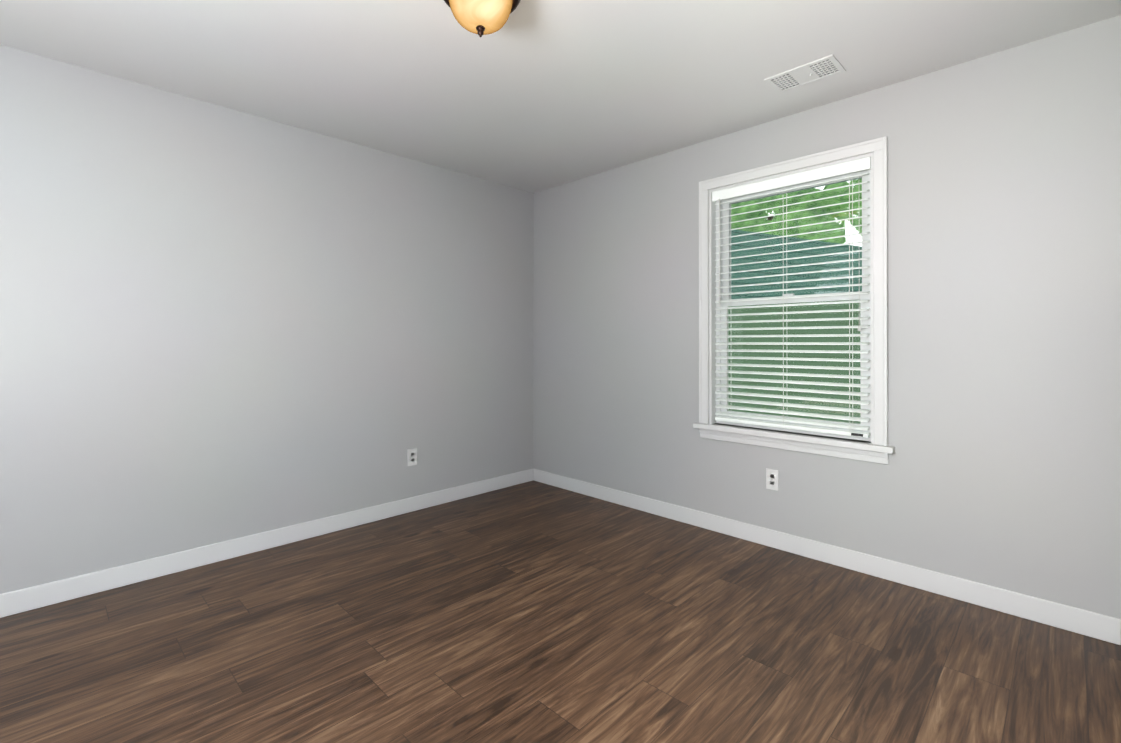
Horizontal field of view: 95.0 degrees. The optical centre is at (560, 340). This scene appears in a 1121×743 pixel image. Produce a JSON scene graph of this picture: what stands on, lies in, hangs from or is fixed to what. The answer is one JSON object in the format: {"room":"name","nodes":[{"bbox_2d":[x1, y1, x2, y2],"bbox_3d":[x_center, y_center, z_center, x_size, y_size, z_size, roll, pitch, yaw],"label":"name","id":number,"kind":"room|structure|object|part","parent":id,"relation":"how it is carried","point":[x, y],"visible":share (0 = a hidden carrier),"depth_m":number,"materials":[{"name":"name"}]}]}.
{"room":"empty bedroom","nodes":[
{"label":"empty bedroom","id":0,"kind":"room"},
{"bbox_2d":[0,45,533,593],"bbox_3d":[-1.609,-0.040,3.075,0.140,2.440,3.780,0,0,45],"label":"wall","id":1,"kind":"structure","parent":0,"point":[218,323],"depth_m":2.77,"materials":[{"name":"grey paint"}]},
{"bbox_2d":[0,468,533,617],"bbox_3d":[-1.555,1.130,3.018,0.013,0.100,3.780,0,0,45],"label":"baseboard","id":2,"kind":"structure","parent":1,"relation":"attached to","point":[36,597],"depth_m":2.75,"materials":[{"name":"white wood"}]},
{"bbox_2d":[407,448,416,465],"bbox_3d":[-1.025,0.807,3.557,0.008,0.115,0.070,0,0,45],"label":"electrical outlet","id":3,"kind":"object","parent":1,"relation":"attached to","point":[411,457],"visible":1,"depth_m":3.55,"materials":[{"name":"white plastic"}]},
{"bbox_2d":[0,480,1120,742],"bbox_3d":[-0.355,1.237,1.829,3.670,0.120,4.060,0,0,45],"label":"floor","id":4,"kind":"structure","parent":0,"point":[532,612],"depth_m":1.96,"materials":[{"name":"brown wood"}]},
{"bbox_2d":[0,0,1120,192],"bbox_3d":[-0.355,-1.323,1.837,3.670,0.120,4.060,0,0,45],"label":"ceiling","id":5,"kind":"structure","parent":0,"point":[533,96],"depth_m":2.30,"materials":[{"name":"white paint"}]},
{"bbox_2d":[444,0,520,36],"bbox_3d":[-0.273,-1.150,1.756,0.282,0.228,0.282,0,0,45],"label":"flush-mount light fixture","id":6,"kind":"object","parent":5,"relation":"attached to","point":[480,18],"visible":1,"depth_m":1.72,"materials":[{"name":"beige glass"}]},
{"bbox_2d":[764,54,845,93],"bbox_3d":[1.157,-1.253,2.437,0.305,0.017,0.190,0,0,45],"label":"ceiling vent","id":7,"kind":"object","parent":5,"relation":"in","point":[809,73],"visible":1,"depth_m":2.42,"materials":[{"name":"white metal"}]},
{"bbox_2d":[533,15,1120,618],"bbox_3d":[1.024,-0.039,3.226,3.670,2.440,0.140,0,0,45],"label":"wall","id":8,"kind":"structure","parent":0,"point":[1001,469],"depth_m":2.40,"materials":[{"name":"grey paint"}]},
{"bbox_2d":[766,468,778,490],"bbox_3d":[1.210,0.794,2.935,0.070,0.115,0.008,0,0,45],"label":"electrical outlet","id":9,"kind":"object","parent":8,"relation":"attached to","point":[772,479],"visible":1,"depth_m":2.93,"materials":[{"name":"white plastic"}]},
{"bbox_2d":[693,136,894,463],"bbox_3d":[1.287,-0.196,2.933,1.083,1.616,0.188,0,0,45],"label":"window","id":10,"kind":"structure","parent":8,"relation":"in","point":[878,450],"depth_m":2.88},
{"bbox_2d":[712,157,870,437],"bbox_3d":[1.274,-0.217,2.920,0.869,1.422,0.065,0,0,45],"label":"window blind","id":11,"kind":"object","parent":10,"relation":"attached to","point":[849,167],"visible":0.92,"depth_m":2.86,"materials":[{"name":"white plastic"}]},
{"bbox_3d":[1.328,-0.206,2.974,0.829,1.397,0.068,0,0,45],"label":"window sash","id":12,"kind":"part","parent":10,"relation":"part of","materials":[{"name":"white plastic"}]},
{"bbox_2d":[534,469,1120,644],"bbox_3d":[0.970,1.131,3.168,3.364,0.100,0.013,0,0,45],"label":"baseboard","id":13,"kind":"structure","parent":8,"relation":"attached to","point":[1079,621],"depth_m":2.55,"materials":[{"name":"white wood"}]},
{"label":"outside","id":14,"kind":"structure","parent":0,"visible":0},
{"bbox_3d":[11.801,2.438,13.671,28.000,0.050,29.840,0,0,45],"label":"ground","id":15,"kind":"structure","parent":14,"visible":0},
{"bbox_2d":[729,230,861,422],"bbox_3d":[6.415,0.586,8.048,15.000,3.620,0.150,0,0,-27],"label":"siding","id":16,"kind":"object","parent":15,"relation":"on","point":[833,249],"depth_m":6.12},
{"bbox_2d":[731,178,861,243],"bbox_3d":[4.223,-0.654,10.162,6.677,6.112,3.995,0,0,45],"label":"trees","id":17,"kind":"object","parent":15,"relation":"on","point":[819,211],"depth_m":8.54,"materials":[{"name":"green plant"}]}
]}

